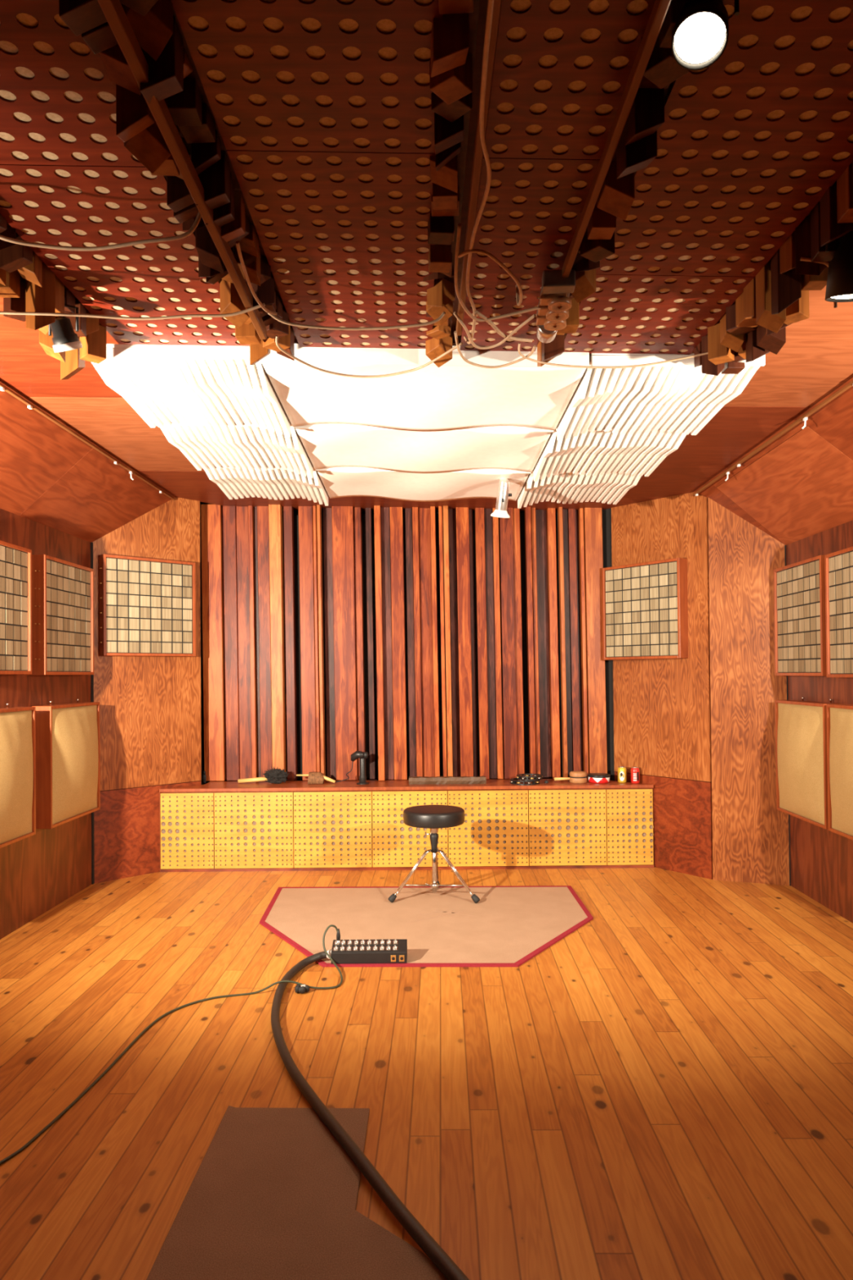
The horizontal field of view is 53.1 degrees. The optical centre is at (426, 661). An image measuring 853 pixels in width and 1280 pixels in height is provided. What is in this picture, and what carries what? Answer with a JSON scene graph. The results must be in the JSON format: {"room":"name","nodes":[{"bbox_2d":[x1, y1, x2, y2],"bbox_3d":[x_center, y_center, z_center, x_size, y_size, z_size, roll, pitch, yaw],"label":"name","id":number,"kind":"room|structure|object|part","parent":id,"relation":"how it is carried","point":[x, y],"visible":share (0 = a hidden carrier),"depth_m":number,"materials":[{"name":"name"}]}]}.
{"room":"studio","nodes":[
{"label":"studio","id":0,"kind":"room"},
{"bbox_2d":[0,508,91,939],"bbox_3d":[-2.118,0.237,1.500,0.060,2.105,7.336,-1,-1,1],"label":"wall","id":1,"kind":"structure","parent":0,"point":[40,871],"depth_m":4.52,"materials":[{"name":"wood"}]},
{"bbox_2d":[0,540,31,674],"bbox_3d":[-2.003,-0.251,3.903,0.100,0.615,0.620,-1,-1,1],"label":"panel","id":2,"kind":"object","parent":1,"relation":"attached to","point":[15,561],"visible":1,"depth_m":4.07,"materials":[{"name":"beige wood"}]},
{"bbox_2d":[0,702,35,848],"bbox_3d":[-1.961,0.521,3.901,0.150,0.652,0.630,-1,-1,1],"label":"acoustic panel","id":3,"kind":"object","parent":1,"relation":"attached to","point":[17,724],"visible":1,"depth_m":3.97,"materials":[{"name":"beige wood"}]},
{"bbox_2d":[26,554,93,675],"bbox_3d":[-1.990,-0.237,4.658,0.100,0.615,0.620,-1,-1,1],"label":"panel","id":4,"kind":"object","parent":1,"relation":"attached to","point":[63,591],"visible":0.93,"depth_m":4.57,"materials":[{"name":"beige wood"}]},
{"bbox_2d":[31,698,99,828],"bbox_3d":[-1.948,0.535,4.696,0.150,0.652,0.630,-1,-1,1],"label":"acoustic panel","id":5,"kind":"object","parent":1,"relation":"attached to","point":[67,735],"visible":0.96,"depth_m":4.52,"materials":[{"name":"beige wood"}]},
{"bbox_2d":[52,705,97,824],"bbox_3d":[-1.913,0.545,4.696,0.080,0.598,0.598,-1,-1,1],"label":"cushion","id":6,"kind":"object","parent":5,"relation":"on","point":[74,727],"depth_m":4.59,"materials":[{"name":"fabric"}]},
{"bbox_2d":[90,542,94,884],"bbox_3d":[-2.028,0.307,5.166,0.018,2.065,0.022,-1,-1,1],"label":"trim","id":7,"kind":"structure","parent":1,"relation":"attached to","point":[91,543],"depth_m":5.16,"materials":[{"name":"wood"}]},
{"bbox_2d":[0,379,175,542],"bbox_3d":[-1.861,-0.923,4.322,0.408,0.370,2.511,-1,-1,1],"label":"ceiling","id":8,"kind":"structure","parent":0,"point":[96,496],"depth_m":4.33,"materials":[{"name":"brown wood"}]},
{"bbox_2d":[92,497,200,883],"bbox_3d":[-1.777,0.132,5.436,0.733,2.420,0.034,0,-1,-44],"label":"wall","id":9,"kind":"structure","parent":0,"point":[136,696],"depth_m":5.40,"materials":[{"name":"brown wood"}]},
{"bbox_2d":[98,554,195,656],"bbox_3d":[-1.768,-0.345,5.407,0.620,0.615,0.100,0,-1,-44],"label":"panel","id":10,"kind":"object","parent":9,"relation":"attached to","point":[147,606],"visible":1,"depth_m":5.36,"materials":[{"name":"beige wood"}]},
{"bbox_2d":[199,507,204,784],"bbox_3d":[-1.566,0.137,5.856,0.030,2.417,0.298,0,-1,-7],"label":"wall","id":11,"kind":"structure","parent":0,"point":[201,603],"depth_m":5.91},
{"bbox_2d":[0,866,852,1279],"bbox_3d":[-0.002,1.302,1.897,4.940,0.050,8.430,-1,-1,1],"label":"floor","id":12,"kind":"structure","parent":0,"point":[664,1090],"depth_m":2.68,"materials":[{"name":"brown wood"}]},
{"bbox_2d":[0,924,342,1164],"bbox_3d":[-0.903,1.218,2.873,0.392,0.162,2.026,-1,-1,31],"label":"microphone cable","id":13,"kind":"object","parent":12,"relation":"on","point":[304,988],"visible":1,"depth_m":3.19,"materials":[{"name":"rubber"}]},
{"bbox_2d":[146,1105,447,1279],"bbox_3d":[-0.171,1.273,1.873,0.824,0.008,1.174,-1,-1,1],"label":"carpet offcut","id":14,"kind":"object","parent":12,"relation":"on","point":[273,1195],"visible":0.94,"depth_m":1.97,"materials":[{"name":"carpet"}]},
{"bbox_2d":[271,951,469,1279],"bbox_3d":[-0.023,1.253,2.085,0.367,0.052,3.359,0,-1,-20],"label":"cable","id":15,"kind":"object","parent":12,"relation":"on","point":[442,1261],"visible":0.99,"depth_m":2.16,"materials":[{"name":"rubber"}]},
{"bbox_2d":[159,778,653,871],"bbox_3d":[-0.127,1.065,5.629,3.161,0.530,0.367,-1,-1,0],"label":"acoustic panel","id":16,"kind":"object","parent":12,"relation":"on","point":[212,826],"visible":0.94,"depth_m":5.46,"materials":[{"name":"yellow wood"}]},
{"bbox_3d":[-1.532,1.081,5.462,0.340,0.482,0.009,0,-1,0],"label":"panel","id":17,"kind":"part","parent":16,"relation":"part of","materials":[{"name":"yellow wood"}]},
{"bbox_2d":[202,770,205,782],"bbox_3d":[-1.498,0.772,5.751,0.024,0.082,0.023,-1,-1,1],"label":"tube","id":18,"kind":"object","parent":16,"relation":"on","point":[204,771],"visible":1,"depth_m":5.74,"materials":[{"name":"black rubber"}]},
{"bbox_3d":[-1.105,1.077,5.462,0.503,0.482,0.009,0,-1,0],"label":"panel","id":19,"kind":"part","parent":16,"relation":"part of","materials":[{"name":"yellow wood"}]},
{"bbox_2d":[237,766,289,783],"bbox_3d":[-1.083,0.754,5.668,0.347,0.118,0.112,-1,-1,1],"label":"mallet","id":20,"kind":"object","parent":16,"relation":"on","point":[277,775],"visible":1,"depth_m":5.65,"materials":[{"name":"fabric"}]},
{"bbox_3d":[-1.151,0.784,5.680,0.208,0.046,0.028,-1,-1,7],"label":"handle","id":21,"kind":"part","parent":20,"relation":"part of","materials":[{"name":"yellow wood"}]},
{"bbox_2d":[296,772,335,783],"bbox_3d":[-0.733,0.767,5.657,0.263,0.073,0.061,-1,-1,1],"label":"mallet","id":22,"kind":"object","parent":16,"relation":"on","point":[313,777],"visible":1,"depth_m":5.64,"materials":[{"name":"brown wood"}]},
{"bbox_3d":[-0.600,1.073,5.462,0.498,0.482,0.009,0,-1,0],"label":"panel","id":23,"kind":"part","parent":16,"relation":"part of","materials":[{"name":"yellow wood"}]},
{"bbox_2d":[335,750,368,784],"bbox_3d":[-0.495,0.693,5.650,0.244,0.220,0.080,-1,-1,23],"label":"stand","id":24,"kind":"object","parent":16,"relation":"on","point":[361,755],"visible":1,"depth_m":5.60,"materials":[{"name":"black metal"}]},
{"bbox_3d":[-0.400,0.612,5.609,0.036,0.040,0.034,-1,-1,1],"label":"knob","id":25,"kind":"part","parent":24,"relation":"part of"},
{"bbox_3d":[-0.106,1.068,5.462,0.480,0.482,0.009,0,-1,0],"label":"panel","id":26,"kind":"part","parent":16,"relation":"part of","materials":[{"name":"yellow wood"}]},
{"bbox_2d":[408,775,486,784],"bbox_3d":[0.137,0.773,5.588,0.505,0.047,0.056,-1,-1,1],"label":"wooden bar","id":27,"kind":"object","parent":16,"relation":"on","point":[415,780],"visible":1,"depth_m":5.57,"materials":[{"name":"wood"}]},
{"bbox_3d":[0.396,1.064,5.462,0.512,0.482,0.009,0,-1,0],"label":"panel","id":28,"kind":"part","parent":16,"relation":"part of","materials":[{"name":"yellow wood"}]},
{"bbox_2d":[510,777,540,785],"bbox_3d":[0.645,0.779,5.580,0.194,0.026,0.194,-1,-1,7],"label":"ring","id":29,"kind":"object","parent":16,"relation":"on","point":[513,780],"visible":0.8,"depth_m":5.50,"materials":[{"name":"black plastic"}]},
{"bbox_2d":[516,773,542,780],"bbox_3d":[0.674,0.752,5.585,0.168,0.026,0.168,-1,-1,21],"label":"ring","id":30,"kind":"object","parent":29,"relation":"on","point":[519,776],"visible":1,"depth_m":5.54,"materials":[{"name":"black plastic"}]},
{"bbox_3d":[0.903,1.060,5.462,0.494,0.482,0.009,0,-1,0],"label":"panel","id":31,"kind":"part","parent":16,"relation":"part of","materials":[{"name":"yellow wood"}]},
{"bbox_2d":[554,770,586,783],"bbox_3d":[0.945,0.753,5.595,0.212,0.074,0.112,-1,-1,1],"label":"drum","id":32,"kind":"object","parent":16,"relation":"on","point":[575,776],"visible":1,"depth_m":5.55,"materials":[{"name":"beige wood"}]},
{"bbox_3d":[0.892,0.768,5.601,0.106,0.022,0.022,-1,-1,6],"label":"stick handle","id":33,"kind":"part","parent":32,"relation":"part of","materials":[{"name":"yellow wood"}]},
{"bbox_3d":[0.995,0.732,5.595,0.112,0.034,0.112,-1,-1,1],"label":"drum lid","id":34,"kind":"part","parent":32,"relation":"part of","materials":[{"name":"beige wood"}]},
{"bbox_2d":[587,773,610,783],"bbox_3d":[1.130,0.761,5.592,0.148,0.054,0.148,-1,-1,1],"label":"drum","id":35,"kind":"object","parent":16,"relation":"on","point":[596,778],"visible":1,"depth_m":5.54,"materials":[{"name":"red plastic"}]},
{"bbox_3d":[1.130,0.742,5.592,0.148,0.016,0.148,-1,-1,1],"label":"lid","id":36,"kind":"part","parent":35,"relation":"part of","materials":[{"name":"black plastic"}]},
{"bbox_2d":[617,766,626,782],"bbox_3d":[1.277,0.735,5.569,0.056,0.103,0.057,-1,-1,1],"label":"can","id":37,"kind":"object","parent":16,"relation":"on","point":[622,771],"visible":1,"depth_m":5.55,"materials":[{"name":"metal"}]},
{"bbox_3d":[1.304,1.056,5.462,0.297,0.482,0.009,0,-1,0],"label":"panel","id":38,"kind":"part","parent":16,"relation":"part of","materials":[{"name":"yellow wood"}]},
{"bbox_2d":[631,766,639,783],"bbox_3d":[1.353,0.734,5.533,0.056,0.103,0.056,-1,-1,1],"label":"can","id":39,"kind":"object","parent":16,"relation":"on","point":[635,771],"visible":1,"depth_m":5.51,"materials":[{"name":"red paint"}]},
{"bbox_2d":[259,885,593,967],"bbox_3d":[-0.017,1.306,4.313,1.724,0.008,1.354,-1,-1,1],"label":"mat","id":40,"kind":"object","parent":12,"relation":"on","point":[508,926],"visible":1,"depth_m":4.30,"materials":[{"name":"beige carpet"}]},
{"bbox_2d":[326,938,407,964],"bbox_3d":[-0.263,1.255,3.715,0.355,0.081,0.115,0,-1,0],"label":"box","id":41,"kind":"object","parent":40,"relation":"on","point":[348,951],"visible":0.99,"depth_m":3.67,"materials":[{"name":"metal"}]},
{"bbox_2d":[387,804,479,903],"bbox_3d":[0.032,1.062,4.688,0.434,0.494,0.440,0,-1,-39],"label":"stool","id":42,"kind":"object","parent":40,"relation":"on","point":[433,817],"visible":1,"depth_m":4.67,"materials":[{"name":"black leather"}]},
{"bbox_3d":[-0.084,1.169,4.692,0.243,0.257,0.027,0,-1,-22],"label":"leg","id":43,"kind":"part","parent":42,"relation":"part of","materials":[{"name":"silver metal"}]},
{"bbox_3d":[0.041,0.857,4.749,0.343,0.082,0.343,-1,-1,1],"label":"seat","id":44,"kind":"part","parent":42,"relation":"part of","materials":[{"name":"leather"}]},
{"bbox_3d":[0.052,1.170,4.868,0.027,0.257,0.213,-1,-1,3],"label":"leg","id":45,"kind":"part","parent":42,"relation":"part of","materials":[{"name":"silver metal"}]},
{"bbox_3d":[0.165,1.166,4.681,0.224,0.257,0.130,-1,-1,1],"label":"leg","id":46,"kind":"part","parent":42,"relation":"part of","materials":[{"name":"silver metal"}]},
{"bbox_2d":[0,0,852,512],"bbox_3d":[-0.002,-1.079,3.542,3.338,0.124,4.947,-1,-1,1],"label":"ceiling","id":47,"kind":"structure","parent":0,"point":[815,358],"depth_m":3.68,"materials":[{"name":"brown wood"}]},
{"bbox_2d":[0,382,175,500],"bbox_3d":[-1.670,-1.063,3.393,0.023,0.059,4.300,-1,-1,1],"label":"strip","id":48,"kind":"object","parent":47,"relation":"attached to","point":[2,388],"visible":1,"depth_m":4.05,"materials":[{"name":"brown wood"}]},
{"bbox_2d":[155,422,686,480],"bbox_3d":[-0.013,-0.960,3.863,2.221,0.136,0.711,0,-1,0],"label":"acoustic panel","id":49,"kind":"object","parent":47,"relation":"in","point":[329,446],"depth_m":3.84,"materials":[{"name":"fabric"}]},
{"bbox_3d":[-0.841,-0.964,3.860,0.566,0.112,0.707,0,-1,0],"label":"slatted ceiling diffuser","id":50,"kind":"part","parent":49,"relation":"part of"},
{"bbox_3d":[0.814,-0.950,3.870,0.566,0.101,0.707,0,-1,0],"label":"slatted ceiling diffuser","id":51,"kind":"part","parent":49,"relation":"part of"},
{"bbox_2d":[201,464,641,508],"bbox_3d":[-0.018,-0.950,4.573,2.221,0.136,0.681,0,-1,0],"label":"acoustic panel","id":52,"kind":"object","parent":47,"relation":"in","point":[344,482],"depth_m":4.57,"materials":[{"name":"fabric"}]},
{"bbox_3d":[-0.845,-0.954,4.570,0.566,0.113,0.677,0,-1,0],"label":"slatted ceiling diffuser","id":53,"kind":"part","parent":52,"relation":"part of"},
{"bbox_2d":[490,478,511,518],"bbox_3d":[0.390,-0.856,4.419,0.119,0.232,0.100,-1,-1,38],"label":"track spotlight","id":54,"kind":"object","parent":52,"relation":"hanging from","point":[503,492],"visible":0.97,"depth_m":4.38,"materials":[{"name":"metal"}]},
{"bbox_3d":[0.810,-0.940,4.580,0.566,0.101,0.677,0,-1,0],"label":"slatted ceiling diffuser","id":55,"kind":"part","parent":52,"relation":"part of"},
{"bbox_2d":[90,343,765,440],"bbox_3d":[-0.009,-0.970,3.128,2.221,0.136,0.721,0,-1,0],"label":"acoustic panel","id":56,"kind":"object","parent":47,"relation":"in","point":[457,394],"depth_m":3.02,"materials":[{"name":"fabric"}]},
{"bbox_3d":[-0.836,-0.974,3.125,0.566,0.113,0.717,0,-1,0],"label":"slatted ceiling diffuser","id":57,"kind":"part","parent":56,"relation":"part of","materials":[{"name":"wood"}]},
{"bbox_3d":[0.819,-0.960,3.135,0.566,0.101,0.717,0,-1,0],"label":"slatted ceiling diffuser","id":58,"kind":"part","parent":56,"relation":"part of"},
{"bbox_2d":[422,0,501,367],"bbox_3d":[0.051,-1.011,1.676,0.112,0.110,2.122,0,-1,0],"label":"ceiling beam","id":59,"kind":"object","parent":47,"relation":"hanging from","point":[454,37],"visible":0.9,"depth_m":1.65,"materials":[{"name":"wood"}]},
{"bbox_2d":[170,0,443,153],"bbox_3d":[-0.186,-1.046,1.203,0.451,0.029,1.044,-1,-1,1],"label":"ceiling panel","id":60,"kind":"object","parent":59,"relation":"attached to","point":[274,75],"visible":0.99,"depth_m":1.49,"materials":[{"name":"red wood"}]},
{"bbox_2d":[226,150,435,348],"bbox_3d":[-0.193,-1.032,2.240,0.451,0.029,1.044,-1,-1,1],"label":"ceiling panel","id":61,"kind":"object","parent":59,"relation":"attached to","point":[343,236],"visible":0.92,"depth_m":2.06,"materials":[{"name":"red wood"}]},
{"bbox_2d":[267,311,445,330],"bbox_3d":[-0.186,-0.924,2.305,0.476,0.041,0.046,0,-1,-4],"label":"cable","id":62,"kind":"object","parent":59,"relation":"hanging from","point":[443,313],"visible":0.96,"depth_m":2.31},
{"bbox_2d":[275,335,462,377],"bbox_3d":[-0.163,-0.912,2.549,0.538,0.047,0.232,-1,-1,1],"label":"cable","id":63,"kind":"object","parent":59,"relation":"hanging from","point":[277,336],"visible":1,"depth_m":2.60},
{"bbox_2d":[463,0,493,344],"bbox_3d":[0.105,-0.943,1.613,0.037,0.057,1.803,-1,-1,1],"label":"cable","id":64,"kind":"object","parent":59,"relation":"attached to","point":[491,2],"visible":0.97,"depth_m":1.51,"materials":[{"name":"rubber"}]},
{"bbox_3d":[0.100,-0.973,1.547,0.016,0.026,1.865,0,-1,0],"label":"rail","id":65,"kind":"part","parent":59,"relation":"part of","materials":[{"name":"wood"}]},
{"bbox_2d":[453,330,536,368],"bbox_3d":[0.179,-0.917,2.527,0.262,0.045,0.135,0,-1,-20],"label":"cable","id":66,"kind":"object","parent":59,"relation":"hanging from","point":[464,358],"visible":1,"depth_m":2.56,"materials":[{"name":"rubber"}]},
{"bbox_2d":[454,223,541,321],"bbox_3d":[0.120,-0.930,2.092,0.161,0.062,0.428,-1,-1,32],"label":"cable","id":67,"kind":"object","parent":59,"relation":"hanging from","point":[459,228],"visible":1,"depth_m":2.15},
{"bbox_2d":[537,0,690,366],"bbox_3d":[0.390,-0.989,1.674,0.104,0.146,2.115,0,-1,0],"label":"ceiling beam","id":68,"kind":"object","parent":47,"relation":"in","point":[630,147],"visible":0.79,"depth_m":1.60,"materials":[{"name":"wood"}]},
{"bbox_2d":[459,157,599,351],"bbox_3d":[0.234,-1.026,2.255,0.244,0.026,1.034,0,-1,0],"label":"ceiling panel","id":69,"kind":"object","parent":68,"relation":"attached to","point":[533,208],"visible":0.85,"depth_m":2.03,"materials":[{"name":"red wood"}]},
{"bbox_2d":[457,248,523,306],"bbox_3d":[0.180,-0.939,2.039,0.079,0.070,0.340,-1,-1,31],"label":"cable","id":70,"kind":"object","parent":69,"relation":"hanging from","point":[518,288],"visible":1,"depth_m":1.96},
{"bbox_2d":[536,269,575,343],"bbox_3d":[0.338,-0.944,2.285,0.080,0.064,0.355,-1,-1,3],"label":"box","id":71,"kind":"object","parent":68,"relation":"attached to","point":[555,303],"visible":1,"depth_m":2.19,"materials":[{"name":"brown paint"}]},
{"bbox_2d":[453,311,536,349],"bbox_3d":[0.184,-0.920,2.370,0.223,0.044,0.166,-1,-1,1],"label":"cable","id":72,"kind":"object","parent":71,"relation":"attached to","point":[455,313],"visible":1,"depth_m":2.35,"materials":[{"name":"rubber"}]},
{"bbox_2d":[474,310,533,342],"bbox_3d":[0.207,-0.918,2.352,0.033,0.025,0.288,-1,-1,37],"label":"cable","id":73,"kind":"object","parent":71,"relation":"attached to","point":[496,329],"visible":0.99,"depth_m":2.35,"materials":[{"name":"rubber"}]},
{"bbox_2d":[536,313,566,330],"bbox_3d":[0.339,-0.927,2.319,0.081,0.030,0.060,-1,-1,1],"label":"socket","id":74,"kind":"object","parent":71,"relation":"attached to","point":[556,323],"depth_m":2.31,"materials":[{"name":"brown plastic"}]},
{"bbox_2d":[536,286,569,326],"bbox_3d":[0.337,-0.958,2.271,0.070,0.036,0.235,-1,-1,3],"label":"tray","id":75,"kind":"object","parent":71,"relation":"on","point":[545,296],"depth_m":2.20,"materials":[{"name":"paint"}]},
{"bbox_2d":[537,303,568,321],"bbox_3d":[0.336,-0.927,2.257,0.081,0.030,0.060,-1,-1,1],"label":"socket","id":76,"kind":"object","parent":71,"relation":"attached to","point":[558,313],"depth_m":2.25,"materials":[{"name":"brown plastic"}]},
{"bbox_2d":[539,292,571,311],"bbox_3d":[0.333,-0.928,2.195,0.081,0.030,0.060,-1,-1,1],"label":"socket","id":77,"kind":"object","parent":71,"relation":"attached to","point":[561,302],"depth_m":2.18,"materials":[{"name":"brown plastic"}]},
{"bbox_2d":[483,0,655,159],"bbox_3d":[0.240,-1.040,1.218,0.244,0.026,1.034,0,-1,0],"label":"ceiling panel","id":78,"kind":"object","parent":68,"relation":"attached to","point":[562,70],"visible":0.99,"depth_m":1.49,"materials":[{"name":"red wood"}]},
{"bbox_3d":[0.347,-0.970,1.548,0.016,0.026,1.865,0,-1,0],"label":"rail","id":79,"kind":"part","parent":68,"relation":"part of","materials":[{"name":"wood"}]},
{"bbox_2d":[671,0,739,71],"bbox_3d":[0.424,-1.016,1.322,0.104,0.171,0.100,0,-1,-29],"label":"spot lamp","id":80,"kind":"object","parent":68,"relation":"attached to","point":[700,36],"visible":0.94,"depth_m":1.30,"materials":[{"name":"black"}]},
{"bbox_3d":[0.420,-0.959,1.312,0.075,0.039,0.067,-1,-1,1],"label":"bulb","id":81,"kind":"part","parent":80,"relation":"part of","materials":[{"name":"white"}]},
{"bbox_2d":[693,380,852,496],"bbox_3d":[1.601,-1.026,3.208,0.023,0.059,4.040,-1,-1,1],"label":"strip","id":82,"kind":"object","parent":47,"relation":"attached to","point":[805,417],"visible":1,"depth_m":3.85,"materials":[{"name":"brown wood"}]},
{"bbox_2d":[693,160,852,375],"bbox_3d":[0.931,-0.961,1.756,0.162,0.188,1.978,0,-1,-1],"label":"ceiling beam","id":83,"kind":"object","parent":47,"relation":"hanging from","point":[755,324],"visible":0.88,"depth_m":2.18,"materials":[{"name":"wood"}]},
{"bbox_2d":[517,342,708,368],"bbox_3d":[0.575,-0.923,2.582,0.616,0.036,0.111,0,-1,-4],"label":"cable","id":84,"kind":"object","parent":83,"relation":"hanging from","point":[519,344],"visible":1,"depth_m":2.61,"materials":[{"name":"rubber"}]},
{"bbox_2d":[564,274,755,354],"bbox_3d":[0.646,-1.018,2.509,0.440,0.029,0.556,-1,-1,1],"label":"ceiling panel","id":85,"kind":"object","parent":83,"relation":"attached to","point":[646,314],"visible":0.97,"depth_m":2.46,"materials":[{"name":"red wood"}]},
{"bbox_2d":[595,0,852,276],"bbox_3d":[0.653,-1.032,1.472,0.427,0.030,1.522,0,-1,0],"label":"ceiling panel","id":86,"kind":"object","parent":83,"relation":"attached to","point":[749,142],"visible":0.95,"depth_m":1.69,"materials":[{"name":"red wood"}]},
{"bbox_2d":[800,257,837,307],"bbox_3d":[0.931,-0.889,1.986,0.138,0.090,0.044,0,-1,-32],"label":"cable","id":87,"kind":"object","parent":83,"relation":"attached to","point":[802,259],"visible":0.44,"depth_m":1.96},
{"bbox_2d":[825,230,852,302],"bbox_3d":[0.950,-0.919,1.903,0.118,0.229,0.119,-1,-1,41],"label":"spot lamp","id":88,"kind":"object","parent":83,"relation":"attached to","point":[839,287],"visible":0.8,"depth_m":1.88,"materials":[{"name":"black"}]},
{"bbox_3d":[0.950,-0.826,1.913,0.090,0.026,0.087,-1,-1,1],"label":"bulb","id":89,"kind":"part","parent":88,"relation":"part of","materials":[{"name":"white"}]},
{"bbox_2d":[601,508,617,781],"bbox_3d":[1.183,0.141,5.863,0.030,2.361,0.312,0,-1,-44],"label":"wall","id":90,"kind":"structure","parent":0,"point":[606,513],"depth_m":5.79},
{"bbox_2d":[200,502,607,784],"bbox_3d":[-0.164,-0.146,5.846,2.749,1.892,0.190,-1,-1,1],"label":"wall","id":91,"kind":"structure","parent":90,"relation":"attached to","point":[457,642],"depth_m":5.82,"materials":[{"name":"wood"}]},
{"bbox_2d":[611,492,713,879],"bbox_3d":[1.493,0.133,5.452,0.032,2.360,0.742,0,-1,-37],"label":"wall","id":92,"kind":"structure","parent":0,"point":[655,700],"depth_m":5.40,"materials":[{"name":"brown wood"}]},
{"bbox_2d":[602,557,688,660],"bbox_3d":[1.401,-0.326,5.496,0.100,0.615,0.620,0,-1,-37],"label":"panel","id":93,"kind":"object","parent":92,"relation":"attached to","point":[645,605],"visible":1,"depth_m":5.43,"materials":[{"name":"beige wood"}]},
{"bbox_2d":[693,492,711,782],"bbox_3d":[1.685,-0.161,5.197,0.030,1.767,0.094,0,-1,-36],"label":"wall","id":94,"kind":"structure","parent":0,"point":[704,749],"depth_m":5.18,"materials":[{"name":"brown wood"}]},
{"bbox_2d":[693,480,784,544],"bbox_3d":[1.875,-0.872,5.087,0.477,0.383,0.306,-1,-1,1],"label":"ceiling","id":95,"kind":"structure","parent":0,"point":[712,491],"depth_m":5.03,"materials":[{"name":"brown wood"}]},
{"bbox_2d":[707,497,789,885],"bbox_3d":[1.914,0.152,5.071,0.427,2.305,0.030,-1,-1,21],"label":"wall","id":96,"kind":"structure","parent":0,"point":[751,838],"depth_m":5.07,"materials":[{"name":"brown wood"}]},
{"bbox_2d":[784,545,791,885],"bbox_3d":[2.113,0.309,4.983,0.016,1.985,0.018,-1,-1,1],"label":"trim","id":97,"kind":"structure","parent":96,"relation":"attached to","point":[784,545],"depth_m":4.96,"materials":[{"name":"wood"}]},
{"bbox_2d":[716,377,852,545],"bbox_3d":[1.853,-0.890,3.737,0.477,0.383,2.526,-1,-1,1],"label":"ceiling","id":98,"kind":"structure","parent":0,"point":[801,488],"depth_m":4.18,"materials":[{"name":"brown wood"}]},
{"bbox_2d":[786,520,852,923],"bbox_3d":[2.080,0.238,1.372,0.060,2.025,7.220,-1,-1,1],"label":"wall","id":99,"kind":"structure","parent":0,"point":[822,859],"depth_m":4.54,"materials":[{"name":"wood"}]},
{"bbox_2d":[773,555,826,675],"bbox_3d":[2.060,-0.233,4.640,0.100,0.615,0.620,-1,-1,1],"label":"panel","id":100,"kind":"object","parent":99,"relation":"attached to","point":[799,588],"visible":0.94,"depth_m":4.61,"materials":[{"name":"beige wood"}]},
{"bbox_2d":[775,697,836,829],"bbox_3d":[2.031,0.519,4.600,0.150,0.652,0.630,-1,-1,1],"label":"acoustic panel","id":101,"kind":"object","parent":99,"relation":"attached to","point":[801,726],"visible":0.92,"depth_m":4.49,"materials":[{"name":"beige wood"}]},
{"bbox_2d":[824,546,852,677],"bbox_3d":[2.049,-0.235,3.980,0.100,0.615,0.620,-1,-1,1],"label":"panel","id":102,"kind":"object","parent":99,"relation":"attached to","point":[838,564],"visible":1,"depth_m":4.16,"materials":[{"name":"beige wood"}]},
{"bbox_2d":[826,703,852,839],"bbox_3d":[2.020,0.509,3.945,0.150,0.652,0.630,-1,-1,1],"label":"acoustic panel","id":103,"kind":"object","parent":99,"relation":"attached to","point":[839,716],"visible":1,"depth_m":4.07,"materials":[{"name":"beige fabric"}]},
{"bbox_3d":[-0.892,-1.131,1.701,1.614,0.054,1.234,-1,-1,1],"label":"ceiling","id":104,"kind":"structure","parent":0,"visible":0},
{"bbox_2d":[0,213,106,379],"bbox_3d":[-1.057,-0.967,2.275,0.159,0.210,0.815,0,-1,0],"label":"ceiling beam","id":105,"kind":"object","parent":104,"relation":"hanging from","point":[27,284],"visible":0.77,"depth_m":2.25,"materials":[{"name":"wood"}]},
{"bbox_2d":[48,297,82,352],"bbox_3d":[-1.007,-0.935,2.382,0.088,0.156,0.087,0,-1,-28],"label":"spot lamp","id":106,"kind":"object","parent":105,"relation":"attached to","point":[64,338],"visible":0.91,"depth_m":2.35,"materials":[{"name":"metal"}]},
{"bbox_2d":[0,164,249,346],"bbox_3d":[-0.775,-1.038,2.267,0.449,0.029,0.983,-1,-1,1],"label":"ceiling panel","id":107,"kind":"object","parent":105,"relation":"attached to","point":[59,205],"visible":0.87,"depth_m":2.13,"materials":[{"name":"red wood"}]},
{"bbox_2d":[0,302,265,319],"bbox_3d":[-0.822,-0.915,2.228,0.802,0.032,0.044,0,-1,-2],"label":"cable","id":108,"kind":"object","parent":105,"relation":"hanging from","point":[254,308],"visible":0.96,"depth_m":2.23,"materials":[{"name":"rubber"}]},
{"bbox_2d":[58,0,295,364],"bbox_3d":[-0.481,-0.996,1.652,0.165,0.155,2.109,0,-1,0],"label":"ceiling beam","id":109,"kind":"object","parent":104,"relation":"attached to","point":[165,118],"visible":0.95,"depth_m":1.60,"materials":[{"name":"wood"}]},
{"bbox_2d":[0,0,144,166],"bbox_3d":[-0.769,-1.052,1.230,0.452,0.029,1.105,-1,-1,1],"label":"ceiling panel","id":110,"kind":"object","parent":109,"relation":"attached to","point":[58,95],"visible":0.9,"depth_m":1.57,"materials":[{"name":"red wood"}]},
{"bbox_2d":[0,211,201,251],"bbox_3d":[-0.737,-0.932,1.844,0.526,0.059,0.066,-1,-1,1],"label":"cable","id":111,"kind":"object","parent":109,"relation":"hanging from","point":[197,219],"visible":0.95,"depth_m":1.85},
{"bbox_3d":[-0.463,-0.956,1.533,0.020,0.033,1.845,0,-1,0],"label":"rail","id":112,"kind":"part","parent":109,"relation":"part of","materials":[{"name":"wood"}]},
{"bbox_2d":[235,240,276,315],"bbox_3d":[-0.414,-0.907,2.041,0.031,0.020,0.363,-1,-1,3],"label":"cable","id":113,"kind":"object","parent":109,"relation":"hanging from","point":[237,245],"visible":1,"depth_m":2.01,"materials":[{"name":"rubber"}]}
]}

